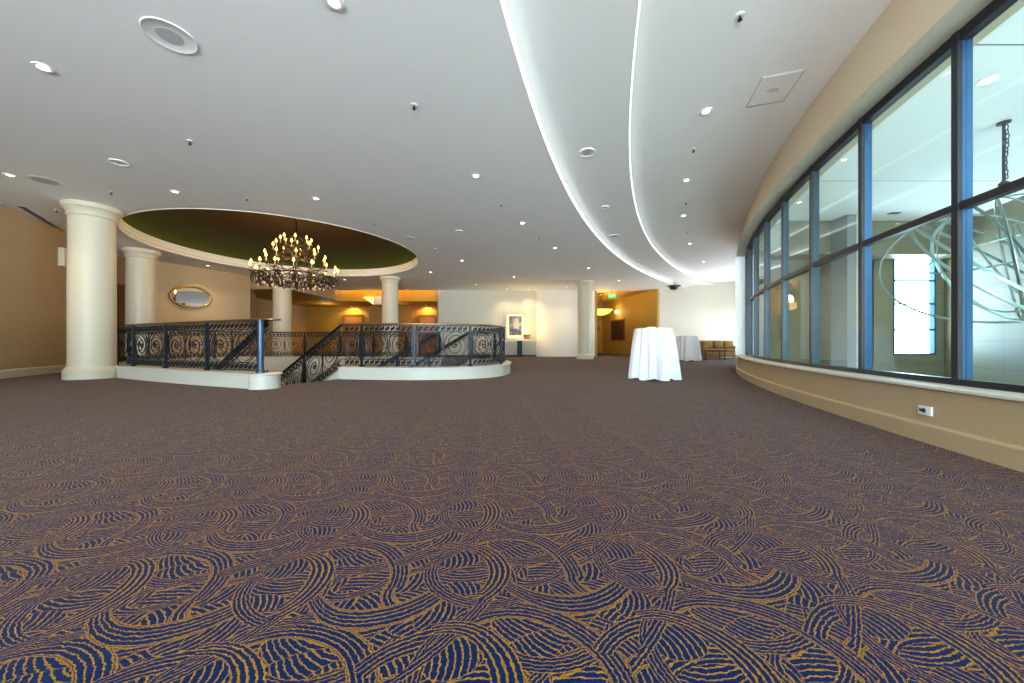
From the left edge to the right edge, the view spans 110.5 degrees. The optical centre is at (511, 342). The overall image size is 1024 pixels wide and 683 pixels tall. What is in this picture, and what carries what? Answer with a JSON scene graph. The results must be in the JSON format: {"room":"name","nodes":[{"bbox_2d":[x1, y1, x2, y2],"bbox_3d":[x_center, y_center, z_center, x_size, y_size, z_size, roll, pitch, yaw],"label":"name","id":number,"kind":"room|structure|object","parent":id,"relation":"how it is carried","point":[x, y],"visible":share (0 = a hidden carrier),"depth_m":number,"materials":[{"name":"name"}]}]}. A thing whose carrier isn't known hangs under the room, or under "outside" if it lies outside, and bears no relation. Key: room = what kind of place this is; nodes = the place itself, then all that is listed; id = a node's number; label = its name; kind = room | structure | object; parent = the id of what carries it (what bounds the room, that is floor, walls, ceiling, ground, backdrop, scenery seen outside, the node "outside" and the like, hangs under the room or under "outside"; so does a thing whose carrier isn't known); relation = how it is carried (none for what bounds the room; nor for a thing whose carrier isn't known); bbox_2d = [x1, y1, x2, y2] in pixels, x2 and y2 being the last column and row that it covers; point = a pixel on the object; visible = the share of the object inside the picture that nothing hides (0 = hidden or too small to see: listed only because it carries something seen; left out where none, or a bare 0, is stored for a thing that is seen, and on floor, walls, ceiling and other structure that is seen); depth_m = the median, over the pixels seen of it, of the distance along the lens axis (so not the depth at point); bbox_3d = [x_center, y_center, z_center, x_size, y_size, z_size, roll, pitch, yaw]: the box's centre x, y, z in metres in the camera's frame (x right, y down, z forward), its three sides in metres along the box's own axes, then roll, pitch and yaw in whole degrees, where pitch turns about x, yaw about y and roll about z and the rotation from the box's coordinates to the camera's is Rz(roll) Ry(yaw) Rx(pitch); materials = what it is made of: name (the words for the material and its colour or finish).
{"room":"hotel lobby","nodes":[
{"label":"hotel lobby","id":0,"kind":"room"},
{"bbox_2d":[0,204,66,369],"bbox_3d":[-11.391,-1.200,1.667,1.330,4.000,17.308,0,0,-5],"label":"wall","id":1,"kind":"structure","parent":0,"point":[32,282],"depth_m":8.72,"materials":[{"name":"beige paint"}]},
{"bbox_2d":[0,365,65,378],"bbox_3d":[-11.303,0.700,1.679,1.219,0.200,17.322,0,0,-5],"label":"baseboard","id":2,"kind":"structure","parent":1,"relation":"attached to","point":[19,372],"depth_m":8.68,"materials":[{"name":"beige wood"}]},
{"bbox_2d":[58,247,66,267],"bbox_3d":[-12.364,-2.348,9.747,0.212,0.500,0.320,0,0,-32],"label":"wall box","id":3,"kind":"object","parent":1,"relation":"attached to","point":[62,252],"visible":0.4,"depth_m":9.65,"materials":[{"name":"beige plastic"}]},
{"bbox_2d":[117,258,124,283],"bbox_3d":[-14.133,-1.200,13.167,1.342,4.000,0.150,0,0,-27],"label":"wall","id":4,"kind":"structure","parent":0,"point":[120,261],"depth_m":12.99,"materials":[{"name":"beige paint"}]},
{"bbox_2d":[117,286,124,355],"bbox_3d":[-14.084,-0.640,13.069,1.222,2.880,0.060,0,0,-27],"label":"door","id":5,"kind":"structure","parent":4,"relation":"in","point":[120,289],"depth_m":12.95,"materials":[{"name":"brown wood"}]},
{"bbox_2d":[157,261,249,358],"bbox_3d":[-12.868,-1.200,14.932,0.150,4.000,3.311,0,0,25],"label":"wall","id":6,"kind":"structure","parent":0,"point":[230,292],"depth_m":14.85,"materials":[{"name":"beige paint"}]},
{"bbox_2d":[169,285,211,308],"bbox_3d":[-13.004,-1.860,14.392,0.090,0.926,1.406,0,0,25],"label":"oval mirror","id":7,"kind":"object","parent":6,"relation":"attached to","point":[186,296],"visible":1,"depth_m":14.36,"materials":[{"name":"brown mirror"}]},
{"bbox_2d":[172,288,209,306],"bbox_3d":[-13.003,-1.860,14.392,0.022,0.840,1.320,0,0,25],"label":"mirror glass","id":8,"kind":"object","parent":7,"relation":"attached to","point":[183,297],"depth_m":14.36,"materials":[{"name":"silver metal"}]},
{"bbox_2d":[122,209,416,268],"bbox_3d":[-7.500,-3.825,12.300,9.080,1.150,9.080,0,0,0],"label":"ceiling","id":9,"kind":"structure","parent":0,"point":[233,234],"depth_m":13.67,"materials":[{"name":"green paint"}]},
{"bbox_2d":[248,218,338,290],"bbox_3d":[-7.480,-3.119,12.300,2.658,2.482,2.660,0,0,-39],"label":"chandelier","id":10,"kind":"object","parent":9,"relation":"hanging from","point":[312,283],"visible":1,"depth_m":12.05,"materials":[{"name":"brown metal"}]},
{"bbox_2d":[250,289,305,356],"bbox_3d":[-13.817,-0.900,20.275,1.379,3.400,8.447,0,0,-15],"label":"wall","id":11,"kind":"structure","parent":0,"point":[259,308],"depth_m":20.88,"materials":[{"name":"beige paint"}]},
{"bbox_2d":[250,276,339,300],"bbox_3d":[-12.900,-2.850,18.850,5.200,0.700,4.900,0,0,0],"label":"wall","id":12,"kind":"structure","parent":0,"point":[332,294],"depth_m":18.68,"materials":[{"name":"beige paint"}]},
{"bbox_2d":[281,374,332,384],"bbox_3d":[-5.602,2.450,10.395,10.959,3.300,6.730,0,0,22],"label":"wall","id":13,"kind":"structure","parent":0,"point":[311,377],"depth_m":13.99,"materials":[{"name":"paint"}]},
{"bbox_2d":[115,365,282,389],"bbox_3d":[-6.594,0.865,7.261,5.374,0.670,0.544,0,0,24],"label":"trim","id":14,"kind":"structure","parent":13,"relation":"attached to","point":[250,380],"depth_m":6.67,"materials":[{"name":"beige paint"}]},
{"bbox_2d":[125,318,281,372],"bbox_3d":[-6.622,0.046,7.259,5.311,0.967,0.267,0,0,22],"label":"stair railing","id":15,"kind":"object","parent":14,"relation":"on","point":[133,360],"visible":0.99,"depth_m":6.98,"materials":[{"name":"brown metal"}]},
{"bbox_2d":[118,356,441,373],"bbox_3d":[-7.332,0.865,12.564,8.792,0.670,4.425,0,0,-29],"label":"trim","id":16,"kind":"structure","parent":13,"relation":"attached to","point":[277,363],"depth_m":13.69,"materials":[{"name":"beige"}]},
{"bbox_2d":[117,325,440,364],"bbox_3d":[-7.295,0.046,12.525,8.531,0.967,4.254,0,0,-30],"label":"stair railing","id":17,"kind":"object","parent":16,"relation":"on","point":[120,330],"visible":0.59,"depth_m":13.26,"materials":[{"name":"black metal"}]},
{"bbox_2d":[338,359,510,379],"bbox_3d":[-1.377,0.865,9.454,2.891,0.670,5.291,0,0,30],"label":"trim","id":18,"kind":"structure","parent":13,"relation":"attached to","point":[488,370],"depth_m":7.75,"materials":[{"name":"beige paint"}]},
{"bbox_2d":[342,323,505,366],"bbox_3d":[-1.433,0.046,9.515,2.725,0.967,4.997,0,0,29],"label":"stair railing","id":19,"kind":"object","parent":18,"relation":"on","point":[500,330],"visible":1,"depth_m":7.91,"materials":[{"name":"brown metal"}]},
{"bbox_2d":[306,307,368,351],"bbox_3d":[-11.950,-0.900,24.575,4.500,3.400,0.150,0,0,0],"label":"wall","id":20,"kind":"structure","parent":0,"point":[318,319],"depth_m":24.50,"materials":[{"name":"paint"}]},
{"bbox_2d":[343,315,362,354],"bbox_3d":[-10.916,-0.530,24.418,1.171,2.660,0.065,0,0,0],"label":"door","id":21,"kind":"structure","parent":20,"relation":"in","point":[348,319],"depth_m":24.39,"materials":[{"name":"brown wood"}]},
{"bbox_2d":[0,0,683,290],"bbox_3d":[-2.163,-3.100,7.200,26.673,0.001,28.800,0,0,0],"label":"ceiling","id":22,"kind":"structure","parent":0,"point":[282,104],"depth_m":5.08,"materials":[{"name":"paint"}]},
{"bbox_2d":[2,173,17,177],"bbox_3d":[-9.263,-3.094,6.551,0.168,0.012,0.168,0,0,0],"label":"recessed light","id":23,"kind":"object","parent":22,"relation":"in","point":[5,174],"visible":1,"depth_m":6.55,"materials":[{"name":"white"}]},
{"bbox_2d":[16,205,66,231],"bbox_3d":[-11.831,-3.095,9.004,0.140,0.008,2.487,0,0,-36],"label":"ceiling vent","id":24,"kind":"object","parent":22,"relation":"in","point":[24,208],"visible":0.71,"depth_m":8.68,"materials":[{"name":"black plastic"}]},
{"bbox_2d":[30,61,54,72],"bbox_3d":[-5.268,-3.094,3.987,0.168,0.012,0.168,0,0,0],"label":"recessed light","id":25,"kind":"object","parent":22,"relation":"in","point":[38,65],"visible":1,"depth_m":3.98,"materials":[{"name":"white plastic"}]},
{"bbox_2d":[24,175,64,186],"bbox_3d":[-8.936,-3.097,6.793,0.480,0.005,0.480,0,0,0],"label":"ceiling speaker","id":26,"kind":"object","parent":22,"relation":"attached to","point":[42,180],"visible":1,"depth_m":6.77,"materials":[{"name":"white plastic"}]},
{"bbox_2d":[30,177,58,184],"bbox_3d":[-8.936,-3.098,6.793,0.336,0.001,0.336,0,0,0],"label":"grille","id":27,"kind":"object","parent":26,"relation":"attached to","point":[42,180],"depth_m":6.77,"materials":[{"name":"grey metal"}]},
{"bbox_2d":[108,158,128,165],"bbox_3d":[-6.731,-3.091,6.080,0.240,0.018,0.240,0,0,0],"label":"recessed light","id":28,"kind":"object","parent":22,"relation":"attached to","point":[114,161],"visible":1,"depth_m":6.08,"materials":[{"name":"white plastic"}]},
{"bbox_2d":[139,16,197,53],"bbox_3d":[-3.453,-3.095,3.585,0.430,0.010,0.430,0,0,0],"label":"ceiling speaker","id":29,"kind":"object","parent":22,"relation":"attached to","point":[169,35],"visible":1,"depth_m":3.57,"materials":[{"name":"white plastic"}]},
{"bbox_2d":[155,27,183,44],"bbox_3d":[-3.453,-3.095,3.585,0.215,0.001,0.215,0,0,0],"label":"grille","id":30,"kind":"object","parent":29,"relation":"attached to","point":[168,35],"depth_m":3.57,"materials":[{"name":"grey"}]},
{"bbox_2d":[117,207,420,275],"bbox_3d":[-7.500,-3.244,12.300,9.140,0.312,9.140,0,0,0],"label":"trim","id":31,"kind":"structure","parent":22,"relation":"attached to","point":[123,227],"depth_m":12.80,"materials":[{"name":"beige paint"}]},
{"bbox_2d":[324,0,343,9],"bbox_3d":[-1.613,-3.094,3.218,0.168,0.012,0.168,0,0,0],"label":"recessed light","id":32,"kind":"object","parent":22,"relation":"in","point":[334,4],"visible":1,"depth_m":3.24,"materials":[{"name":"white"}]},
{"bbox_2d":[667,285,680,289],"bbox_3d":[8.762,-2.989,19.200,0.680,0.220,0.680,0,0,0],"label":"dome camera","id":33,"kind":"object","parent":22,"relation":"attached to","point":[672,287],"visible":1,"depth_m":19.03,"materials":[{"name":"black plastic"}]},
{"bbox_2d":[251,289,436,306],"bbox_3d":[-9.915,-2.530,21.775,11.170,0.060,10.450,0,0,0],"label":"ceiling","id":34,"kind":"structure","parent":0,"point":[298,298],"depth_m":21.91,"materials":[{"name":"paint"}]},
{"bbox_2d":[339,290,437,301],"bbox_3d":[-7.375,-3.050,21.350,6.090,1.100,0.100,0,0,0],"label":"wall","id":35,"kind":"structure","parent":0,"point":[345,295],"depth_m":21.30,"materials":[{"name":"paint"}]},
{"bbox_2d":[364,297,372,303],"bbox_3d":[-8.520,-2.504,21.180,0.600,0.440,0.200,0,0,0],"label":"shade","id":36,"kind":"object","parent":35,"relation":"attached to","point":[370,299],"depth_m":21.08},
{"bbox_2d":[364,296,381,304],"bbox_3d":[-8.310,-2.524,21.170,1.020,0.480,0.220,0,0,0],"label":"uplight","id":37,"kind":"object","parent":35,"relation":"attached to","point":[376,300],"visible":1,"depth_m":21.06,"materials":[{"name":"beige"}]},
{"bbox_2d":[369,299,437,354],"bbox_3d":[-6.999,-0.900,22.760,5.718,3.400,3.002,0,0,6],"label":"wall","id":38,"kind":"structure","parent":0,"point":[406,314],"depth_m":23.90,"materials":[{"name":"paint"}]},
{"bbox_2d":[419,315,434,353],"bbox_3d":[-5.694,-0.507,23.817,0.907,2.614,0.065,0,0,0],"label":"door","id":39,"kind":"structure","parent":38,"relation":"in","point":[423,319],"depth_m":23.79,"materials":[{"name":"brown wood"}]},
{"bbox_2d":[438,290,439,353],"bbox_3d":[-4.280,-1.400,22.675,0.100,4.400,3.650,0,0,0],"label":"wall","id":40,"kind":"structure","parent":0,"point":[438,290],"depth_m":20.85,"materials":[{"name":"paint"}]},
{"bbox_2d":[440,290,535,354],"bbox_3d":[-1.445,-1.200,21.100,5.788,4.000,0.200,0,0,-3],"label":"wall","id":41,"kind":"structure","parent":0,"point":[456,306],"depth_m":20.99,"materials":[{"name":"paint"}]},
{"bbox_2d":[441,355,535,356],"bbox_3d":[-1.440,0.755,20.990,5.788,0.090,0.020,0,0,-3],"label":"baseboard","id":42,"kind":"structure","parent":41,"relation":"attached to","point":[441,355],"depth_m":20.91,"materials":[{"name":"black paint"}]},
{"bbox_2d":[506,313,524,338],"bbox_3d":[0.207,-1.003,20.925,1.121,1.534,0.050,0,0,0],"label":"framed picture","id":43,"kind":"object","parent":41,"relation":"attached to","point":[515,322],"visible":0.95,"depth_m":20.91,"materials":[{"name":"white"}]},
{"bbox_2d":[509,316,521,334],"bbox_3d":[0.207,-1.018,20.917,0.741,1.124,0.006,0,0,0],"label":"print","id":44,"kind":"object","parent":43,"relation":"attached to","point":[515,322],"depth_m":20.92},
{"bbox_2d":[0,353,1023,682],"bbox_3d":[-1.100,0.800,10.400,28.800,0.001,35.200,0,0,0],"label":"floor","id":45,"kind":"structure","parent":0,"point":[548,519],"depth_m":1.49,"materials":[{"name":"carpet"}]},
{"bbox_2d":[59,199,122,379],"bbox_3d":[-9.570,-1.147,8.100,0.940,3.895,0.940,0,0,0],"label":"round column","id":46,"kind":"structure","parent":45,"relation":"on","point":[91,261],"depth_m":7.83,"materials":[{"name":"paint"}]},
{"bbox_2d":[121,247,160,361],"bbox_3d":[-12.420,-1.147,11.900,0.940,3.895,0.940,0,0,0],"label":"round column","id":47,"kind":"structure","parent":45,"relation":"on","point":[140,263],"depth_m":11.63,"materials":[{"name":"paint"}]},
{"bbox_2d":[271,274,291,356],"bbox_3d":[-10.550,-1.147,16.300,0.940,3.895,0.940,0,0,0],"label":"round column","id":48,"kind":"structure","parent":45,"relation":"on","point":[282,298],"depth_m":16.00,"materials":[{"name":"paint"}]},
{"bbox_2d":[281,379,338,386],"bbox_3d":[-4.015,0.797,7.140,0.040,0.014,1.515,0,0,18],"label":"stair nosing","id":49,"kind":"structure","parent":45,"relation":"on","point":[334,379],"depth_m":7.04,"materials":[{"name":"brown metal"}]},
{"bbox_2d":[326,371,338,379],"bbox_3d":[-5.888,1.863,7.991,4.020,2.565,1.739,0,0,24],"label":"staircase","id":50,"kind":"structure","parent":45,"relation":"attached to","point":[336,375],"depth_m":8.04,"materials":[{"name":"paint"}]},
{"bbox_2d":[212,320,268,371],"bbox_3d":[-6.058,1.053,7.147,3.672,2.976,0.075,0,0,24],"label":"stair handrail","id":51,"kind":"object","parent":50,"relation":"on","point":[266,324],"visible":0.11,"depth_m":6.67,"materials":[{"name":"black metal"}]},
{"bbox_2d":[281,324,342,384],"bbox_3d":[-5.574,1.109,8.770,3.863,3.088,0.075,0,0,24],"label":"stair handrail","id":52,"kind":"object","parent":50,"relation":"on","point":[304,372],"visible":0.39,"depth_m":8.32,"materials":[{"name":"black metal"}]},
{"bbox_2d":[379,276,399,356],"bbox_3d":[-5.770,-1.147,16.800,0.940,3.895,0.940,0,0,0],"label":"round column","id":53,"kind":"structure","parent":45,"relation":"on","point":[389,283],"depth_m":16.48,"materials":[{"name":"paint"}]},
{"bbox_2d":[431,360,468,366],"bbox_3d":[-3.475,1.780,11.420,4.236,2.400,1.162,0,0,-37],"label":"staircase","id":54,"kind":"structure","parent":45,"relation":"attached to","point":[467,362],"depth_m":12.18,"materials":[{"name":"carpet"}]},
{"bbox_2d":[379,332,438,366],"bbox_3d":[-3.835,0.855,11.839,3.072,2.580,0.075,0,0,-37],"label":"stair handrail","id":55,"kind":"object","parent":54,"relation":"on","point":[397,356],"visible":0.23,"depth_m":12.12,"materials":[{"name":"black metal"}]},
{"bbox_2d":[409,331,468,366],"bbox_3d":[-2.665,0.855,11.339,3.072,2.580,0.075,0,0,-37],"label":"stair handrail","id":56,"kind":"object","parent":54,"relation":"on","point":[465,335],"visible":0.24,"depth_m":11.60,"materials":[{"name":"black metal"}]},
{"bbox_2d":[505,340,536,356],"bbox_3d":[0.505,0.300,20.555,1.850,1.000,0.550,0,0,0],"label":"console table","id":57,"kind":"object","parent":45,"relation":"on","point":[519,342],"visible":0.84,"depth_m":20.38,"materials":[{"name":"beige stone"}]},
{"bbox_2d":[524,328,529,339],"bbox_3d":[0.860,-0.540,20.500,0.400,0.680,0.400,0,0,0],"label":"table lamp","id":58,"kind":"object","parent":57,"relation":"on","point":[526,331],"visible":1,"depth_m":20.40,"materials":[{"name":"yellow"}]},
{"bbox_2d":[576,280,593,358],"bbox_3d":[3.680,-1.147,17.900,0.907,3.895,0.907,0,0,0],"label":"round column","id":59,"kind":"structure","parent":45,"relation":"on","point":[584,286],"depth_m":17.58,"materials":[{"name":"paint"}]},
{"bbox_2d":[701,350,725,359],"bbox_3d":[9.540,0.565,16.850,0.980,0.470,0.500,0,0,0],"label":"coffee table","id":60,"kind":"object","parent":45,"relation":"on","point":[701,350],"visible":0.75,"depth_m":16.64,"materials":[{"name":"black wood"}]},
{"bbox_2d":[699,340,736,358],"bbox_3d":[10.400,0.335,17.835,2.100,0.930,0.970,0,0,0],"label":"sofa","id":61,"kind":"object","parent":45,"relation":"on","point":[728,345],"visible":0.7,"depth_m":17.87,"materials":[{"name":"brown fabric"}]},
{"bbox_2d":[701,341,712,348],"bbox_3d":[9.880,0.090,17.990,0.500,0.380,0.240,0,0,0],"label":"cushion","id":62,"kind":"object","parent":61,"relation":"on","point":[709,344],"depth_m":17.88,"materials":[{"name":"fabric"}]},
{"bbox_2d":[707,349,723,351],"bbox_3d":[9.985,0.360,17.720,0.830,0.160,0.740,0,0,0],"label":"seat cushion","id":63,"kind":"object","parent":61,"relation":"on","point":[707,349],"depth_m":17.35,"materials":[{"name":"fabric"}]},
{"bbox_2d":[712,341,722,348],"bbox_3d":[10.410,0.090,17.990,0.500,0.380,0.240,0,0,0],"label":"cushion","id":64,"kind":"object","parent":61,"relation":"on","point":[715,344],"depth_m":17.88,"materials":[{"name":"gold fabric"}]},
{"bbox_2d":[723,341,733,348],"bbox_3d":[10.940,0.090,17.990,0.500,0.380,0.240,0,0,0],"label":"cushion","id":65,"kind":"object","parent":61,"relation":"on","point":[726,344],"depth_m":17.88,"materials":[{"name":"fabric"}]},
{"bbox_3d":[3.080,0.247,7.760,0.720,1.107,0.720,0,0,0],"label":"cocktail table","id":66,"kind":"object","parent":45,"relation":"on","visible":0},
{"bbox_2d":[628,328,681,380],"bbox_3d":[3.071,0.234,7.739,1.037,1.102,1.102,0,0,0],"label":"tablecloth","id":67,"kind":"object","parent":66,"relation":"on","point":[654,353],"visible":1,"depth_m":7.41,"materials":[{"name":"white fabric"}]},
{"bbox_3d":[7.780,0.244,15.750,0.810,1.112,0.810,0,0,0],"label":"cocktail table","id":68,"kind":"object","parent":45,"relation":"on","visible":0},
{"bbox_2d":[676,336,701,360],"bbox_3d":[7.773,0.232,15.767,1.141,1.107,1.140,0,0,0],"label":"tablecloth","id":69,"kind":"object","parent":68,"relation":"on","point":[688,347],"visible":0.86,"depth_m":15.34,"materials":[{"name":"white fabric"}]},
{"bbox_2d":[536,290,594,356],"bbox_3d":[3.200,-1.200,21.099,3.500,4.000,0.639,0,0,0],"label":"wall","id":70,"kind":"structure","parent":0,"point":[556,310],"depth_m":20.83,"materials":[{"name":"white paint"}]},
{"bbox_2d":[595,291,596,355],"bbox_3d":[5.025,-1.200,24.375,0.150,4.000,6.250,0,0,0],"label":"wall","id":71,"kind":"structure","parent":0,"point":[595,291],"depth_m":21.25,"materials":[{"name":"paint"}]},
{"bbox_2d":[597,303,601,352],"bbox_3d":[6.000,-1.200,27.575,2.200,4.000,0.150,0,0,0],"label":"wall","id":72,"kind":"structure","parent":0,"point":[599,305],"depth_m":27.50,"materials":[{"name":"paint"}]},
{"bbox_2d":[505,0,712,285],"bbox_3d":[6.007,-3.250,7.000,13.953,0.001,28.400,0,0,0],"label":"ceiling","id":73,"kind":"structure","parent":0,"point":[576,56],"depth_m":4.68,"materials":[{"name":"paint"}]},
{"bbox_2d":[579,148,594,156],"bbox_3d":[1.276,-3.241,6.041,0.270,0.018,0.270,0,0,0],"label":"ceiling speaker","id":74,"kind":"object","parent":73,"relation":"attached to","point":[586,152],"visible":1,"depth_m":6.04,"materials":[{"name":"white plastic"}]},
{"bbox_2d":[597,291,646,302],"bbox_3d":[6.800,-3.125,24.600,4.000,0.050,6.800,0,0,0],"label":"ceiling","id":75,"kind":"structure","parent":0,"point":[619,294],"depth_m":22.69,"materials":[{"name":"paint"}]},
{"bbox_2d":[597,293,612,315],"bbox_3d":[5.566,-2.409,22.200,1.440,1.380,1.440,0,0,0],"label":"pendant","id":76,"kind":"object","parent":75,"relation":"hanging from","point":[603,311],"visible":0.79,"depth_m":21.81,"materials":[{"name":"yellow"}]},
{"bbox_2d":[602,289,658,351],"bbox_3d":[7.734,-1.200,23.961,0.179,4.000,7.227,0,0,-11],"label":"wall","id":77,"kind":"structure","parent":0,"point":[641,310],"depth_m":23.29,"materials":[{"name":"paint"}]},
{"bbox_2d":[602,351,630,354],"bbox_3d":[7.646,0.700,23.944,0.059,0.200,7.228,0,0,-11],"label":"baseboard","id":78,"kind":"structure","parent":77,"relation":"attached to","point":[605,352],"depth_m":25.14,"materials":[{"name":"paint"}]},
{"bbox_2d":[611,319,624,340],"bbox_3d":[7.433,-0.900,24.995,0.050,1.500,2.033,0,0,-10],"label":"painting","id":79,"kind":"object","parent":77,"relation":"attached to","point":[617,326],"visible":1,"depth_m":24.85,"materials":[{"name":"wood"}]},
{"bbox_2d":[659,282,734,345],"bbox_3d":[10.790,-1.350,20.023,4.952,4.300,0.150,0,0,12],"label":"wall","id":80,"kind":"structure","parent":0,"point":[707,312],"depth_m":19.97,"materials":[{"name":"white paint"}]},
{"bbox_2d":[735,256,744,354],"bbox_3d":[6.981,-1.081,10.581,0.546,2.838,1.179,0,0,33],"label":"wall","id":81,"kind":"structure","parent":0,"point":[739,260],"depth_m":10.17,"materials":[{"name":"white paint"}]},
{"bbox_2d":[630,0,891,281],"bbox_3d":[6.785,-3.400,7.000,13.030,0.001,28.400,0,0,0],"label":"ceiling","id":82,"kind":"structure","parent":0,"point":[692,56],"depth_m":4.98,"materials":[{"name":"paint"}]},
{"bbox_2d":[700,107,712,114],"bbox_3d":[2.843,-3.394,5.203,0.168,0.012,0.168,0,0,0],"label":"recessed light","id":83,"kind":"object","parent":82,"relation":"in","point":[705,111],"visible":1,"depth_m":5.20,"materials":[{"name":"white"}]},
{"bbox_2d":[735,11,744,21],"bbox_3d":[2.363,-3.372,3.680,0.090,0.056,0.090,0,0,0],"label":"sprinkler","id":84,"kind":"object","parent":82,"relation":"attached to","point":[739,15],"visible":1,"depth_m":3.67,"materials":[{"name":"white plastic"}]},
{"bbox_2d":[746,69,805,106],"bbox_3d":[3.506,-3.396,4.760,0.466,0.007,0.614,0,0,16],"label":"ceiling access panel","id":85,"kind":"object","parent":82,"relation":"attached to","point":[774,89],"visible":1,"depth_m":4.74,"materials":[{"name":"paint"}]},
{"bbox_2d":[831,214,855,367],"bbox_3d":[11.100,-0.100,11.900,0.300,8.200,0.600,0,0,0],"label":"pier","id":86,"kind":"object","parent":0,"point":[843,229],"visible":0.64,"depth_m":11.73,"materials":[{"name":"grey paint"}]},
{"bbox_2d":[759,241,943,376],"bbox_3d":[12.875,-0.100,13.100,8.250,8.200,0.200,0,0,0],"label":"wall","id":87,"kind":"structure","parent":0,"point":[884,359],"depth_m":13.00,"materials":[{"name":"paint"}]},
{"bbox_2d":[893,260,935,354],"bbox_3d":[14.725,-1.330,13.035,1.550,3.540,0.130,0,0,0],"label":"window","id":88,"kind":"structure","parent":87,"relation":"in","point":[932,280],"depth_m":12.97,"materials":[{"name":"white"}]},
{"bbox_2d":[856,214,857,367],"bbox_3d":[11.500,-0.100,11.890,0.500,8.200,0.620,0,0,0],"label":"wall","id":89,"kind":"structure","parent":0,"point":[856,214],"depth_m":11.59,"materials":[{"name":"paint"}]},
{"bbox_2d":[770,221,950,259],"bbox_3d":[12.650,-3.625,12.600,6.700,1.150,0.800,0,0,0],"label":"wall","id":90,"kind":"structure","parent":0,"point":[905,248],"depth_m":12.20,"materials":[{"name":"paint"}]},
{"bbox_2d":[872,260,873,364],"bbox_3d":[13.175,-1.350,16.275,0.150,4.300,6.550,0,0,0],"label":"wall","id":91,"kind":"structure","parent":0,"point":[872,260],"depth_m":13.00,"materials":[{"name":"paint"}]},
{"bbox_2d":[736,0,1023,255],"bbox_3d":[4.747,-3.350,3.087,2.621,1.700,20.703,0,0,16],"label":"wall","id":92,"kind":"structure","parent":0,"point":[902,23],"depth_m":3.77,"materials":[{"name":"beige paint"}]},
{"bbox_2d":[501,0,668,282],"bbox_3d":[2.253,-3.145,6.060,2.949,0.060,27.072,0,0,19],"label":"strip light","id":93,"kind":"object","parent":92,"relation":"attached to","point":[502,1],"visible":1,"depth_m":5.08,"materials":[{"name":"white plastic"}]},
{"bbox_2d":[500,0,686,287],"bbox_3d":[3.373,-3.180,7.759,3.900,0.159,30.872,0,0,23],"label":"trim","id":94,"kind":"structure","parent":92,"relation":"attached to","point":[670,282],"depth_m":9.47,"materials":[{"name":"beige paint"}]},
{"bbox_2d":[629,0,692,276],"bbox_3d":[3.343,-3.295,5.627,2.822,0.060,26.170,0,0,19],"label":"strip light","id":95,"kind":"object","parent":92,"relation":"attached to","point":[639,5],"visible":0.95,"depth_m":5.42,"materials":[{"name":"white"}]},
{"bbox_2d":[629,161,713,284],"bbox_3d":[4.831,-3.330,7.825,4.072,0.159,31.101,0,0,24],"label":"trim","id":96,"kind":"structure","parent":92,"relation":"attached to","point":[694,276],"depth_m":16.17,"materials":[{"name":"beige paint"}]},
{"bbox_2d":[737,0,1018,255],"bbox_3d":[4.705,-2.494,3.099,2.524,0.012,20.699,0,0,15],"label":"trim","id":97,"kind":"structure","parent":92,"relation":"attached to","point":[963,11],"depth_m":3.58,"materials":[{"name":"paint"}]},
{"bbox_2d":[738,357,1023,446],"bbox_3d":[4.761,2.185,3.083,2.591,3.630,20.679,0,0,16],"label":"wall","id":98,"kind":"structure","parent":0,"point":[992,418],"depth_m":3.00,"materials":[{"name":"beige paint"}]},
{"bbox_2d":[736,363,1023,472],"bbox_3d":[4.528,0.725,3.148,2.196,0.150,20.715,0,0,16],"label":"baseboard","id":99,"kind":"structure","parent":98,"relation":"attached to","point":[1008,455],"depth_m":2.94,"materials":[{"name":"beige paint"}]},
{"bbox_2d":[736,355,1023,401],"bbox_3d":[4.745,0.354,3.088,2.626,0.032,20.707,0,0,15],"label":"trim","id":100,"kind":"structure","parent":98,"relation":"on","point":[990,393],"depth_m":3.04,"materials":[{"name":"beige"}]},
{"bbox_2d":[745,0,1023,392],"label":"window","id":101,"kind":"structure","parent":98,"relation":"in","point":[959,46],"depth_m":3.68,"materials":[{"name":"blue metal"}]},
{"bbox_2d":[918,405,932,415],"bbox_3d":[3.350,0.547,2.880,0.020,0.072,0.120,0,0,14],"label":"power outlet","id":102,"kind":"object","parent":98,"relation":"attached to","point":[925,410],"visible":1,"depth_m":2.87,"materials":[{"name":"white plastic"}]},
{"bbox_2d":[776,7,1023,223],"bbox_3d":[10.000,-4.250,0.600,14.000,0.100,25.200,0,0,0],"label":"ceiling","id":103,"kind":"structure","parent":0,"point":[911,148],"depth_m":7.67,"materials":[{"name":"paint"}]},
{"bbox_2d":[878,216,950,319],"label":"ring sculpture","id":104,"kind":"object","parent":103,"relation":"hanging from","point":[936,261],"depth_m":7.03,"materials":[{"name":"silver metal"}]},
{"bbox_2d":[975,74,1001,86],"bbox_3d":[7.601,-4.192,5.669,0.260,0.013,0.260,0,0,0],"label":"recessed light","id":105,"kind":"object","parent":103,"relation":"in","point":[990,79],"visible":1,"depth_m":5.66,"materials":[{"name":"white plastic"}]},
{"bbox_2d":[973,119,1023,323],"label":"ring sculpture","id":106,"kind":"object","parent":103,"relation":"hanging from","point":[1010,238],"depth_m":6.67,"materials":[{"name":"silver metal"}]},
{"bbox_2d":[944,195,1023,384],"bbox_3d":[15.017,-0.100,10.900,0.200,8.200,4.608,0,0,24],"label":"wall","id":107,"kind":"structure","parent":0,"point":[998,349],"depth_m":11.00,"materials":[{"name":"paint"}]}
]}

